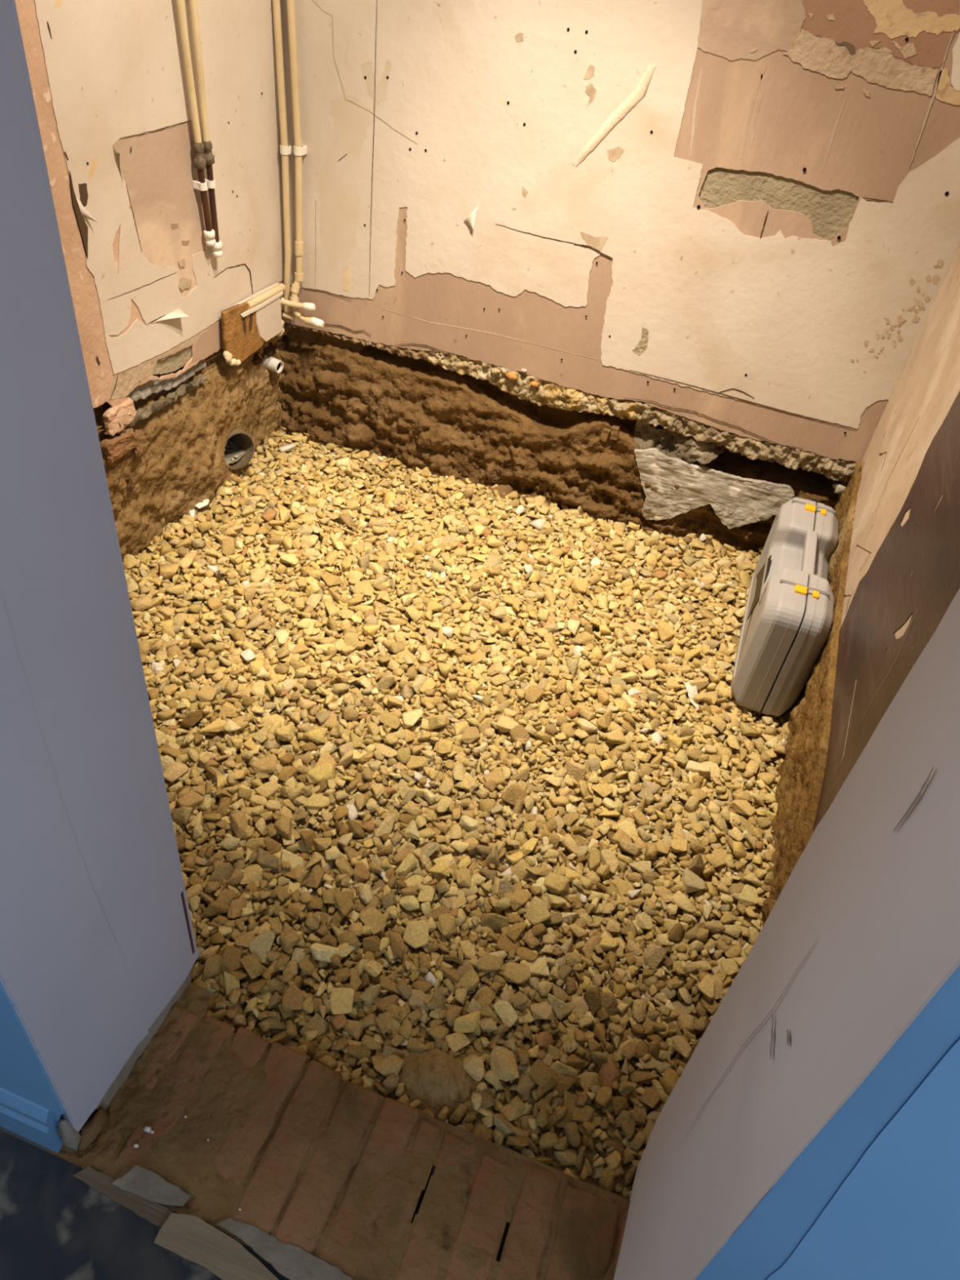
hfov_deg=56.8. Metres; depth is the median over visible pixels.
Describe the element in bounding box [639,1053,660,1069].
gravel stone
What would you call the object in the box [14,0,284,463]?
wall
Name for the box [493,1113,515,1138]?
gravel stone
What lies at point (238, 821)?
gravel stone
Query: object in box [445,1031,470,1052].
gravel stone
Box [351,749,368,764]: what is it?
gravel stone
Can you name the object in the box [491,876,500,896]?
gravel stone
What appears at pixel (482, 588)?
gravel bed
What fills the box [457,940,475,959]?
gravel stone
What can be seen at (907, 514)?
wall
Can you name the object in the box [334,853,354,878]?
gravel stone
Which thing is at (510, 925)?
gravel stone
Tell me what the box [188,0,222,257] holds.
supply pipe
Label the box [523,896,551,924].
gravel stone
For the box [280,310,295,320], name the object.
pipe
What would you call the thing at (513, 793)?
gravel stone
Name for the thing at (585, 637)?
gravel stone
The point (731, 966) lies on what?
gravel stone
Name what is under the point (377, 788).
gravel stone
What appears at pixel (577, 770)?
gravel stone
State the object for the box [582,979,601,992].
gravel stone
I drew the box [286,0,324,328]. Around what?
pipe
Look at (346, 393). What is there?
bank
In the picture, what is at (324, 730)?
gravel stone
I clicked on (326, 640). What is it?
gravel stone
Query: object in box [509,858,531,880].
gravel stone
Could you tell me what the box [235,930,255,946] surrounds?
gravel stone
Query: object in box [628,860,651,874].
gravel stone
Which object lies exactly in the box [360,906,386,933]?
gravel stone
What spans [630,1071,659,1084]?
gravel stone
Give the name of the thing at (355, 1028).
gravel stone
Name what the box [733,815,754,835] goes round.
gravel stone
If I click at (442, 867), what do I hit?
gravel stone
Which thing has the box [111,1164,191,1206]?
screed edge
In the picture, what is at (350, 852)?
gravel stone
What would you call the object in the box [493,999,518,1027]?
gravel stone
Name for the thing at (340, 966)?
gravel stone
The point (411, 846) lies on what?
gravel stone
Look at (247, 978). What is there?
gravel stone
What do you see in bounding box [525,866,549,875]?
gravel stone
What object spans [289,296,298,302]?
socket
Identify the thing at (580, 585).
gravel stone
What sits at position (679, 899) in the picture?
gravel stone
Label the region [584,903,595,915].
gravel stone
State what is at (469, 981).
gravel stone
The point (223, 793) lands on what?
gravel stone
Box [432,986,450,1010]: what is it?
gravel stone
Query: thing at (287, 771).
gravel stone
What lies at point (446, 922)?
gravel stone
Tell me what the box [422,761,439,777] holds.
gravel stone
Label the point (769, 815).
gravel stone
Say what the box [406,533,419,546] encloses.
gravel stone
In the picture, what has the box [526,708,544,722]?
gravel stone
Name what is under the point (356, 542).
gravel stone
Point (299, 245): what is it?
socket
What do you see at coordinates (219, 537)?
gravel stone
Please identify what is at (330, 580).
gravel stone
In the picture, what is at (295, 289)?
socket
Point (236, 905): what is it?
gravel stone
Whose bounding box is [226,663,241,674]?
gravel stone
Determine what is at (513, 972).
gravel stone
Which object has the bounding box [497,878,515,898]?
gravel stone
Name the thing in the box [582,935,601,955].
gravel stone
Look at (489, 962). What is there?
gravel stone
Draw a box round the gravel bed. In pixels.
[122,426,789,1199]
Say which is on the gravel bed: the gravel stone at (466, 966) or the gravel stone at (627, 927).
the gravel stone at (466, 966)
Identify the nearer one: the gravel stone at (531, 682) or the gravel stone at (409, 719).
the gravel stone at (409, 719)
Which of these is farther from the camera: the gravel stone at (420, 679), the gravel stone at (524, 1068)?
the gravel stone at (420, 679)
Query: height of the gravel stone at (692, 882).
0.035 m
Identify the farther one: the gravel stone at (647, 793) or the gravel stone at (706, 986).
the gravel stone at (647, 793)
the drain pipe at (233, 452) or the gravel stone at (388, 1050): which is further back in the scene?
the drain pipe at (233, 452)
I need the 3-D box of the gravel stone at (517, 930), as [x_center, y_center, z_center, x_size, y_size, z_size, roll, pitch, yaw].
[0.070,0.546,1.668,0.023,0.020,0.047,28,45,21]
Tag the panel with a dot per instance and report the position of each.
(255, 319)
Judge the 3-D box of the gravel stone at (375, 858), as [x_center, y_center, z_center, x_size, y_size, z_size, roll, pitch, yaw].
[-0.199,0.443,1.742,0.040,0.028,0.032,18,42,10]
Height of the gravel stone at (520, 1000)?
0.024 m
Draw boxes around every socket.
[280,296,284,305]
[289,283,300,293]
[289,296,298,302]
[293,308,303,318]
[294,240,303,256]
[294,271,303,281]
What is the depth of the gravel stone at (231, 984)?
1.52 m
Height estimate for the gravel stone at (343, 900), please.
0.033 m
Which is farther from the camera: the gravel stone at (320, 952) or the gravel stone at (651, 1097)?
the gravel stone at (320, 952)
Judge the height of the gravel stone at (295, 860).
0.032 m
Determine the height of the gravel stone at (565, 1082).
0.027 m
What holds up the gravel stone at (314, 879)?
on the gravel fines
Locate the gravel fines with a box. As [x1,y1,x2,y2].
[128,429,783,1197]
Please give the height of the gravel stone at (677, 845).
0.024 m
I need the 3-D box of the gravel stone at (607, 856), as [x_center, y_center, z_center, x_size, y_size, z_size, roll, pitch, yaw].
[0.264,0.454,1.809,0.035,0.027,0.055,-3,42,-13]
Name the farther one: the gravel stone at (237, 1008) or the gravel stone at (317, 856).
the gravel stone at (317, 856)
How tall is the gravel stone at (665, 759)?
0.024 m
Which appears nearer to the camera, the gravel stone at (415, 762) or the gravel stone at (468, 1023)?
the gravel stone at (468, 1023)
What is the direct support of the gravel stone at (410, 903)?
on the gravel bed
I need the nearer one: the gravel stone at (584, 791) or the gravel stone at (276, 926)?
the gravel stone at (276, 926)
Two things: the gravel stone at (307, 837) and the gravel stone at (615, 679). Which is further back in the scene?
the gravel stone at (615, 679)
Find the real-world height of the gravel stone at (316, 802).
0.022 m
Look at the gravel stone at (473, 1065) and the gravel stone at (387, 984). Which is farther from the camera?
the gravel stone at (387, 984)
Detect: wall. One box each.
[0,0,959,1279]
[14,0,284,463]
[280,0,959,483]
[813,241,959,831]
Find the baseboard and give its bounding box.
[0,1087,63,1152]
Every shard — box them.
[189,509,195,516]
[195,499,209,508]
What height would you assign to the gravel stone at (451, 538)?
0.036 m
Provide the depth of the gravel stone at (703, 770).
2.01 m
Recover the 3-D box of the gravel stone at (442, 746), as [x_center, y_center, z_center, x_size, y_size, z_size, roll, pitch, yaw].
[-0.082,0.239,1.983,0.041,0.019,0.037,18,42,10]
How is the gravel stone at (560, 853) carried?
on the gravel bed
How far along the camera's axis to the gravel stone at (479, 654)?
2.23 m
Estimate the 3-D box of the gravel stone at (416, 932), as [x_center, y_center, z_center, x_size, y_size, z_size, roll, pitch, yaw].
[-0.117,0.545,1.636,0.047,0.032,0.053,8,41,0]
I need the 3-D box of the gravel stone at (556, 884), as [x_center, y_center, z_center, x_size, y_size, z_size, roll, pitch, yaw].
[0.150,0.482,1.753,0.056,0.030,0.043,18,42,10]
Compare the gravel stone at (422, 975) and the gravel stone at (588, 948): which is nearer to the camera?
the gravel stone at (422, 975)
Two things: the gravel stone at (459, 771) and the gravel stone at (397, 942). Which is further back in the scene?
the gravel stone at (459, 771)
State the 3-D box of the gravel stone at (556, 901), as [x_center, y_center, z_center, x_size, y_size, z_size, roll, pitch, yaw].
[0.146,0.511,1.731,0.045,0.032,0.028,18,42,10]
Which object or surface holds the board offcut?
on the floor
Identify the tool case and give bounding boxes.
[730,497,839,715]
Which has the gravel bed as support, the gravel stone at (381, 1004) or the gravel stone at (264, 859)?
the gravel stone at (264, 859)
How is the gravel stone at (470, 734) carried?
on the gravel bed
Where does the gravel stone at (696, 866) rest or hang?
on the gravel bed
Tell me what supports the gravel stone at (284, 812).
on the gravel fines
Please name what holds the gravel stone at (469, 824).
on the gravel bed
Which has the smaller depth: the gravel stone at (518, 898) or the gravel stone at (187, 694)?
the gravel stone at (518, 898)
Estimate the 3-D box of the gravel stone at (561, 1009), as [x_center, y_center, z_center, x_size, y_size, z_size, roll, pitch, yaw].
[0.139,0.646,1.558,0.053,0.033,0.029,18,42,10]
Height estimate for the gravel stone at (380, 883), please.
0.022 m
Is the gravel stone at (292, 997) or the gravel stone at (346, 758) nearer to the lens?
the gravel stone at (292, 997)
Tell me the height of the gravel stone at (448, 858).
0.025 m
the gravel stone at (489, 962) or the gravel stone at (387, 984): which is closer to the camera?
the gravel stone at (387, 984)
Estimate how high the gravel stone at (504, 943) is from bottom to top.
0.026 m
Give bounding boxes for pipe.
[175,0,215,246]
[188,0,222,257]
[223,428,255,469]
[262,355,284,373]
[271,0,293,313]
[280,296,315,311]
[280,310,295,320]
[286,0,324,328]
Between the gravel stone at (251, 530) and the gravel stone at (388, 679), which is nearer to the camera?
the gravel stone at (388, 679)
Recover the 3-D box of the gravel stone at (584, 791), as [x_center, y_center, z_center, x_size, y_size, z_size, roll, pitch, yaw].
[0.231,0.331,1.943,0.027,0.026,0.051,3,41,-6]
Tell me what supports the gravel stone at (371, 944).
on the gravel bed
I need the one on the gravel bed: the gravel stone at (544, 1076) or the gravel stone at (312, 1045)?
the gravel stone at (544, 1076)
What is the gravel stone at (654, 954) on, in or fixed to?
on the gravel bed
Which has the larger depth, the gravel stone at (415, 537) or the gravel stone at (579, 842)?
the gravel stone at (415, 537)
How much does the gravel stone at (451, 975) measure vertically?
0.032 m
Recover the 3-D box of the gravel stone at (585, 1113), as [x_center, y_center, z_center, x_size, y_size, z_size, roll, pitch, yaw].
[0.165,0.772,1.440,0.040,0.020,0.033,18,42,10]
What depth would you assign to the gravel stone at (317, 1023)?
1.50 m
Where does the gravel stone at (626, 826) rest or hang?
on the gravel bed
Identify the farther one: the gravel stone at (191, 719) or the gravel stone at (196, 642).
the gravel stone at (196, 642)
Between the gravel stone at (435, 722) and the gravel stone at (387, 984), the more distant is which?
the gravel stone at (435, 722)
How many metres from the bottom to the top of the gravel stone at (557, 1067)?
0.029 m
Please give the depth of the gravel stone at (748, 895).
1.77 m
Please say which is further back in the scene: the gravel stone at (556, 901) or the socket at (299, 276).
the socket at (299, 276)
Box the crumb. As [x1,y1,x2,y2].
[142,1126,151,1133]
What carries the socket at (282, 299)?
attached to the pipe at (305, 306)
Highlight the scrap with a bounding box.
[831,483,846,494]
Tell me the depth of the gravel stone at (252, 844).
1.74 m
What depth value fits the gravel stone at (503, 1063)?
1.47 m
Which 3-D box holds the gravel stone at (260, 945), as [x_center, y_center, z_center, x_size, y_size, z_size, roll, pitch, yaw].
[-0.394,0.545,1.583,0.043,0.038,0.049,18,42,10]
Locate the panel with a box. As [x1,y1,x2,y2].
[221,282,288,365]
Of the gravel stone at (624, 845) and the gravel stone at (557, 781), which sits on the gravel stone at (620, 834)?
the gravel stone at (624, 845)
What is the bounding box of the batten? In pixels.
[72,1166,173,1227]
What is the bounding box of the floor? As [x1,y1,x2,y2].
[0,1129,288,1279]
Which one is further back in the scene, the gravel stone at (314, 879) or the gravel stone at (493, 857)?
the gravel stone at (493, 857)
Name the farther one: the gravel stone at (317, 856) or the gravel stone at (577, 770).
the gravel stone at (577, 770)
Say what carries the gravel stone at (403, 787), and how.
on the gravel fines
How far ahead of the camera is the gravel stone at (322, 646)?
2.18 m
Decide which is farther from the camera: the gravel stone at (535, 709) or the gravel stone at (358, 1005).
the gravel stone at (535, 709)
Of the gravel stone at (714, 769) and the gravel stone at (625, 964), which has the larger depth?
the gravel stone at (714, 769)
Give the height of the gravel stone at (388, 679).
0.038 m
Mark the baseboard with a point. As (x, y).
(19, 1115)
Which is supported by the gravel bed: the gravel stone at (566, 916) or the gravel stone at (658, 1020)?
the gravel stone at (566, 916)
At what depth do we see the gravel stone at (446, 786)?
1.89 m
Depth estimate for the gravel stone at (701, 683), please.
2.22 m
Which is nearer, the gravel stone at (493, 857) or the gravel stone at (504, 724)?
the gravel stone at (493, 857)
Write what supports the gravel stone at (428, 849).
on the gravel bed
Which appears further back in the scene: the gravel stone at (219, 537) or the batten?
the gravel stone at (219, 537)
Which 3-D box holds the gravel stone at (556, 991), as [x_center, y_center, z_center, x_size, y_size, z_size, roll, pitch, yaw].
[0.145,0.636,1.587,0.031,0.020,0.047,-1,42,-11]
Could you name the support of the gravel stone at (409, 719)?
on the gravel bed
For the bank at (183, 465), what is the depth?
2.44 m
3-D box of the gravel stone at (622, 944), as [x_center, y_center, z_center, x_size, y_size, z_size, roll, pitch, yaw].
[0.257,0.578,1.683,0.030,0.041,0.044,-23,50,-31]
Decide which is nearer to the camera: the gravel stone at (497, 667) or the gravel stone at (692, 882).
the gravel stone at (692, 882)
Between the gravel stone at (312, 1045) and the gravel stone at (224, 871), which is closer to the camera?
the gravel stone at (312, 1045)
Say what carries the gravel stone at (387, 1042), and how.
on the gravel fines
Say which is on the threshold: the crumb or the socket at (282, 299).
the crumb
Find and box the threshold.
[46,1008,630,1279]
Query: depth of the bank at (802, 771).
1.90 m
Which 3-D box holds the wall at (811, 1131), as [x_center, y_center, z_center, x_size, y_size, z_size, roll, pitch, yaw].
[0.121,-0.056,0.544,4.001,2.405,0.338,18,42,10]
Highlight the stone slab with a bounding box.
[634,447,794,528]
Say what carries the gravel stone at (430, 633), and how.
on the gravel fines
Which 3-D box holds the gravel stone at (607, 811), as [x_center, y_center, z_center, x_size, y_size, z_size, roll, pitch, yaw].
[0.272,0.371,1.910,0.056,0.026,0.028,4,41,-5]
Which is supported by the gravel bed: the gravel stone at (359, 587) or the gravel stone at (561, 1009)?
the gravel stone at (359, 587)
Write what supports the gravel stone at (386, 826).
on the gravel bed
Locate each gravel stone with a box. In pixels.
[173,687,198,702]
[175,790,204,810]
[180,708,204,727]
[190,636,206,648]
[195,683,216,702]
[199,717,224,732]
[200,899,229,918]
[201,954,222,981]
[207,862,234,884]
[213,888,237,906]
[214,533,231,545]
[215,787,232,798]
[218,702,239,717]
[220,946,241,973]
[223,971,239,995]
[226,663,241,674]
[227,896,246,918]
[227,997,243,1015]
[228,811,248,839]
[229,626,245,640]
[229,969,247,979]
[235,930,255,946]
[239,864,262,884]
[239,899,252,918]
[240,953,264,978]
[240,973,257,984]
[242,522,259,536]
[244,837,266,852]
[245,1000,262,1020]
[247,979,265,993]
[248,929,275,963]
[250,680,266,698]
[251,753,278,773]
[255,779,278,797]
[255,848,279,870]
[260,715,285,728]
[263,835,281,853]
[264,1016,285,1029]
[265,979,287,995]
[268,916,283,936]
[268,1028,293,1044]
[274,817,291,840]
[275,724,295,741]
[275,805,292,821]
[277,765,297,782]
[279,652,302,662]
[280,848,303,875]
[280,922,295,945]
[281,984,304,1010]
[288,880,306,894]
[291,642,309,653]
[291,866,311,883]
[297,1036,319,1059]
[298,954,319,974]
[299,829,316,849]
[299,1013,328,1037]
[300,534,318,548]
[304,793,329,810]
[304,851,323,869]
[305,864,324,888]
[307,762,334,785]
[310,725,327,744]
[310,942,338,962]
[311,887,326,908]
[312,643,334,656]
[313,837,332,851]
[314,857,333,873]
[315,748,337,767]
[320,572,342,586]
[320,636,337,644]
[328,961,351,981]
[329,987,354,1014]
[333,890,353,915]
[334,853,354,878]
[337,749,353,768]
[337,942,355,957]
[340,608,355,618]
[341,1039,361,1058]
[342,844,361,861]
[342,1019,366,1040]
[343,632,359,648]
[346,819,364,838]
[346,1000,364,1021]
[347,961,359,982]
[349,731,362,747]
[351,539,363,554]
[351,689,368,702]
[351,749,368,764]
[352,580,373,593]
[352,862,370,882]
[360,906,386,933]
[360,983,381,1007]
[361,1075,376,1091]
[363,934,380,955]
[364,609,376,622]
[364,960,383,977]
[370,783,384,798]
[370,855,389,873]
[371,879,386,892]
[371,1054,404,1077]
[372,600,387,613]
[373,994,400,1014]
[374,671,395,690]
[374,743,397,757]
[374,1012,393,1034]
[375,813,395,836]
[376,913,386,937]
[378,1013,400,1039]
[379,712,401,728]
[379,977,399,994]
[381,1035,395,1051]
[382,1045,404,1058]
[388,930,403,958]
[394,646,413,659]
[395,853,418,875]
[396,841,416,853]
[398,778,417,800]
[399,895,419,911]
[400,787,417,808]
[401,709,423,728]
[403,920,429,948]
[404,819,419,839]
[404,875,422,886]
[405,988,429,1021]
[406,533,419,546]
[406,755,428,769]
[412,674,427,693]
[412,971,425,988]
[417,884,434,902]
[420,842,440,857]
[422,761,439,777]
[423,628,437,642]
[426,905,448,919]
[428,715,447,729]
[428,859,449,876]
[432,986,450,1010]
[433,739,453,753]
[433,853,455,866]
[436,965,460,984]
[437,913,456,935]
[439,777,453,795]
[443,533,457,544]
[443,954,460,964]
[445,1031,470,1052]
[446,889,466,908]
[452,762,466,780]
[453,1010,480,1032]
[455,867,471,886]
[455,959,475,982]
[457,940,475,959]
[457,968,479,991]
[458,815,479,831]
[460,726,480,742]
[463,1054,485,1082]
[464,1043,487,1057]
[466,649,485,662]
[469,928,482,942]
[470,553,486,560]
[476,988,495,1005]
[477,717,495,733]
[479,912,509,933]
[479,953,503,972]
[480,1004,497,1021]
[483,771,507,786]
[484,555,502,568]
[484,844,499,869]
[487,660,503,675]
[488,1030,506,1051]
[489,1045,519,1081]
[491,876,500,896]
[493,715,514,722]
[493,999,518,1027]
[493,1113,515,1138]
[495,933,518,955]
[496,715,519,732]
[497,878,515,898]
[498,1102,523,1121]
[501,783,527,806]
[502,593,522,605]
[502,961,530,984]
[503,888,531,910]
[506,921,527,942]
[506,1135,528,1146]
[507,768,530,780]
[508,913,515,928]
[509,724,529,742]
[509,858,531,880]
[512,881,522,891]
[513,991,528,1011]
[516,946,538,962]
[518,1064,537,1088]
[521,621,531,635]
[521,837,537,855]
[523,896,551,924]
[524,684,544,702]
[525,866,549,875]
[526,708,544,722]
[527,956,546,975]
[528,678,538,685]
[529,1000,555,1019]
[529,1058,559,1092]
[532,875,547,894]
[542,871,568,895]
[542,911,563,924]
[543,632,557,650]
[544,773,564,786]
[546,893,567,908]
[546,1044,568,1060]
[547,993,573,1019]
[549,1060,577,1076]
[551,984,566,1002]
[551,1073,575,1097]
[554,813,564,832]
[556,850,574,866]
[558,912,579,924]
[560,833,578,853]
[560,1026,582,1046]
[563,866,582,887]
[563,1091,578,1114]
[564,761,586,782]
[564,994,590,1017]
[565,1053,585,1069]
[568,824,580,840]
[568,835,590,853]
[570,577,588,593]
[571,1105,594,1123]
[572,631,595,645]
[574,986,582,996]
[575,886,595,902]
[577,1071,598,1090]
[578,779,589,798]
[581,817,603,830]
[582,757,601,773]
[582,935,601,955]
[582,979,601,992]
[583,986,601,1015]
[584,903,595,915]
[586,847,600,871]
[591,782,613,796]
[592,991,619,1017]
[594,806,619,817]
[595,709,612,728]
[600,848,618,873]
[604,728,626,744]
[608,674,626,688]
[608,877,635,896]
[612,829,632,844]
[613,937,626,949]
[617,820,636,839]
[617,1080,637,1097]
[618,839,642,854]
[621,918,637,938]
[621,963,639,977]
[623,620,644,631]
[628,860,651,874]
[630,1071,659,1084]
[633,911,653,929]
[636,787,654,804]
[638,1086,661,1107]
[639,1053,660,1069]
[644,942,666,969]
[649,751,662,764]
[653,1014,674,1039]
[657,621,674,641]
[661,756,678,769]
[666,734,683,755]
[670,837,688,853]
[671,890,697,912]
[671,1000,693,1017]
[671,1035,691,1059]
[680,867,705,893]
[682,648,701,660]
[684,760,710,777]
[684,960,711,972]
[688,678,708,690]
[688,853,705,875]
[688,989,695,1003]
[697,974,715,1001]
[701,761,719,781]
[703,973,724,999]
[706,690,719,698]
[708,704,721,714]
[710,813,727,834]
[710,956,731,977]
[711,848,729,867]
[720,957,740,977]
[724,810,739,822]
[727,883,744,905]
[730,799,755,815]
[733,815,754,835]
[737,884,759,906]
[745,858,759,872]
[755,808,775,821]
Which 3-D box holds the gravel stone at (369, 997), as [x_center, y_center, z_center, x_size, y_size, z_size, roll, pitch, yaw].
[-0.186,0.615,1.538,0.043,0.033,0.021,-27,52,-34]
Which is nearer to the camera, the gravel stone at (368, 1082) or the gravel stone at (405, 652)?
the gravel stone at (368, 1082)
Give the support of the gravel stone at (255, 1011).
on the gravel bed
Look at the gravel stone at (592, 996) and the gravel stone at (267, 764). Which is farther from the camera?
the gravel stone at (267, 764)
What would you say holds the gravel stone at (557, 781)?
on the gravel bed
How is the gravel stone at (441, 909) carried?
on the gravel bed
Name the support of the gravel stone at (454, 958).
on the gravel bed
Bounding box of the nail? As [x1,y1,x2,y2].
[856,544,871,553]
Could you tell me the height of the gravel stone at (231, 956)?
0.036 m
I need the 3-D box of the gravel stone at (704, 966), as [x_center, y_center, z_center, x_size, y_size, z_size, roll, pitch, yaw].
[0.409,0.612,1.663,0.054,0.021,0.020,-3,42,-13]
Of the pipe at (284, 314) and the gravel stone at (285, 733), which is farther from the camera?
the pipe at (284, 314)
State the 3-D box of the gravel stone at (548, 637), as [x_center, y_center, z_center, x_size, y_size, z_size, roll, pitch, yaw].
[0.183,0.006,2.301,0.040,0.032,0.060,4,41,-5]
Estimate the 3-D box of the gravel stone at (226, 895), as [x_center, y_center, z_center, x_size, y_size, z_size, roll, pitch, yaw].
[-0.476,0.483,1.656,0.041,0.020,0.032,18,42,10]
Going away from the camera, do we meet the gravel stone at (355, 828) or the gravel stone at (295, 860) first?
the gravel stone at (295, 860)
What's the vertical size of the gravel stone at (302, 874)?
0.027 m
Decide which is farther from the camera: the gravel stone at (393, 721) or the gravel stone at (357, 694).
the gravel stone at (357, 694)
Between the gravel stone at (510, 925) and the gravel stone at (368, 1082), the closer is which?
the gravel stone at (368, 1082)
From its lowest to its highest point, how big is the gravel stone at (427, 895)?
0.013 m
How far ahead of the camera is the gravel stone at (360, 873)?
1.71 m
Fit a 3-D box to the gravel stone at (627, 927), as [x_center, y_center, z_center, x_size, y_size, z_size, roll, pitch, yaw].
[0.293,0.559,1.716,0.030,0.032,0.041,-18,48,-27]
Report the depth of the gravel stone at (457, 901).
1.70 m
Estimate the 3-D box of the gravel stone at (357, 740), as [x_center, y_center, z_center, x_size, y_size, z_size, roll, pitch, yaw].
[-0.275,0.223,1.968,0.027,0.027,0.048,-1,42,-10]
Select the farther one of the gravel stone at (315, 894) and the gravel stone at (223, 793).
the gravel stone at (223, 793)
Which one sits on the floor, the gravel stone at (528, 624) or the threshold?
the threshold
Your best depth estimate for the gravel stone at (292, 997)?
1.51 m
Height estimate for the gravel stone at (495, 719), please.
0.042 m
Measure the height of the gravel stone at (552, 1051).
0.032 m
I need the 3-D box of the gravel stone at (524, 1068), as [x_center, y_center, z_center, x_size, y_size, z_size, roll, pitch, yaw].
[0.080,0.725,1.479,0.040,0.026,0.029,18,42,10]
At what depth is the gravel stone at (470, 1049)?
1.50 m
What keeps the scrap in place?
on the bank at (802, 771)
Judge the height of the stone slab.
0.228 m
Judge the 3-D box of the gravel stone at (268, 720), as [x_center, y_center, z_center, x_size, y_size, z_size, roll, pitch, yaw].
[-0.468,0.186,1.994,0.061,0.018,0.038,-2,42,-12]
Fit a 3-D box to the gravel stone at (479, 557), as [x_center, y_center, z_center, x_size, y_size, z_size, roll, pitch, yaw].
[-0.004,-0.239,2.550,0.046,0.026,0.051,18,42,10]
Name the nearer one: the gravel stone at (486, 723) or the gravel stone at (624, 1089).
the gravel stone at (624, 1089)
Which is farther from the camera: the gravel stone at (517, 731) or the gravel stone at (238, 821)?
the gravel stone at (517, 731)
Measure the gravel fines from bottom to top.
0.078 m
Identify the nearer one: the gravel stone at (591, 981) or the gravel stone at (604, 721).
the gravel stone at (591, 981)
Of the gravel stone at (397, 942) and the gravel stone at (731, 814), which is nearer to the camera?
the gravel stone at (397, 942)
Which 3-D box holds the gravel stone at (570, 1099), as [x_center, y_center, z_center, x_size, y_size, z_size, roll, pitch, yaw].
[0.147,0.760,1.451,0.029,0.022,0.040,18,42,10]
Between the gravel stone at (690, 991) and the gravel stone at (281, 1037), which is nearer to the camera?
the gravel stone at (281, 1037)
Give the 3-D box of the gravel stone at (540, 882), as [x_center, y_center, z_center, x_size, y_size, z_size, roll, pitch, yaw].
[0.125,0.482,1.755,0.030,0.018,0.049,27,45,20]
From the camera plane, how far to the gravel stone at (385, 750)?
1.95 m
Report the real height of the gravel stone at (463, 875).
0.024 m
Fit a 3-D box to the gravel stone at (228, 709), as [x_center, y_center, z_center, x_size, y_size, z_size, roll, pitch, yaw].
[-0.566,0.157,2.004,0.045,0.032,0.034,-1,42,-11]
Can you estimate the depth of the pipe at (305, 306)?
2.62 m
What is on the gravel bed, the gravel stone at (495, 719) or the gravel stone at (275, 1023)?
the gravel stone at (275, 1023)
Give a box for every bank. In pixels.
[93,322,291,559]
[277,327,844,554]
[761,459,862,927]
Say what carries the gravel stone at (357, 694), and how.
on the gravel fines
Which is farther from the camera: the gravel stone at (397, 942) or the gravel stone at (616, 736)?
the gravel stone at (616, 736)
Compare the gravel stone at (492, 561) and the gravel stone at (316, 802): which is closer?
the gravel stone at (316, 802)
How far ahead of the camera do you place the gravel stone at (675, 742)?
2.06 m
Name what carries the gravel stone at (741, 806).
on the gravel bed
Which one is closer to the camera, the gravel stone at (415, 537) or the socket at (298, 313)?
the gravel stone at (415, 537)
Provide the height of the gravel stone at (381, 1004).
0.024 m
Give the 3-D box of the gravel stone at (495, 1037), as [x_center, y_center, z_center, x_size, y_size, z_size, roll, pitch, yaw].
[0.028,0.688,1.524,0.026,0.030,0.043,32,46,25]
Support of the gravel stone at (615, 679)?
on the gravel fines
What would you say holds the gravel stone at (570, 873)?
on the gravel bed
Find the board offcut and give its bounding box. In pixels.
[154,1213,278,1279]
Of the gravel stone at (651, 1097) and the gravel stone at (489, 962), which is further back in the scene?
the gravel stone at (489, 962)
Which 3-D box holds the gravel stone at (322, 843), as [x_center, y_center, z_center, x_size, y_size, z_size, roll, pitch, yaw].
[-0.311,0.405,1.756,0.036,0.036,0.039,-2,42,-12]
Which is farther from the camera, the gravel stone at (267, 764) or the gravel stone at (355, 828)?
the gravel stone at (267, 764)
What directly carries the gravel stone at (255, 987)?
on the gravel bed
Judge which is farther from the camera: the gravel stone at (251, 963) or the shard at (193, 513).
the shard at (193, 513)
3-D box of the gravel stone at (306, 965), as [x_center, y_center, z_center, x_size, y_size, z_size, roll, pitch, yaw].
[-0.305,0.579,1.577,0.029,0.017,0.048,-30,54,-35]
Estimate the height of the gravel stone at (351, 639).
0.036 m
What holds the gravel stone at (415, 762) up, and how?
on the gravel bed
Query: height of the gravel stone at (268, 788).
0.019 m
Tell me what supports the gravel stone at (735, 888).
on the gravel bed
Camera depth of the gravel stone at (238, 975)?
1.54 m
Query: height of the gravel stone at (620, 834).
0.017 m
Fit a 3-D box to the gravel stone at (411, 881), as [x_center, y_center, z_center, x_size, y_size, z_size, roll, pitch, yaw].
[-0.134,0.473,1.725,0.043,0.017,0.026,-3,42,-13]
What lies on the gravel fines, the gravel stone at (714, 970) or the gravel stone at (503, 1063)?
the gravel stone at (714, 970)
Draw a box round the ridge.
[75,982,213,1170]
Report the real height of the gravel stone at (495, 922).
0.049 m
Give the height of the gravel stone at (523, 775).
0.024 m
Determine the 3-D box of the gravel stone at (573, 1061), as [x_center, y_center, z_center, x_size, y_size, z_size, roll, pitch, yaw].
[0.160,0.714,1.501,0.039,0.024,0.024,-6,43,-16]
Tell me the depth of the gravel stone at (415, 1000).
1.54 m
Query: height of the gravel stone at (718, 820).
0.023 m
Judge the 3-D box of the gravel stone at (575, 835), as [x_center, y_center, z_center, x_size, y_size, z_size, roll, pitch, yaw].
[0.198,0.407,1.867,0.021,0.022,0.045,0,42,-9]

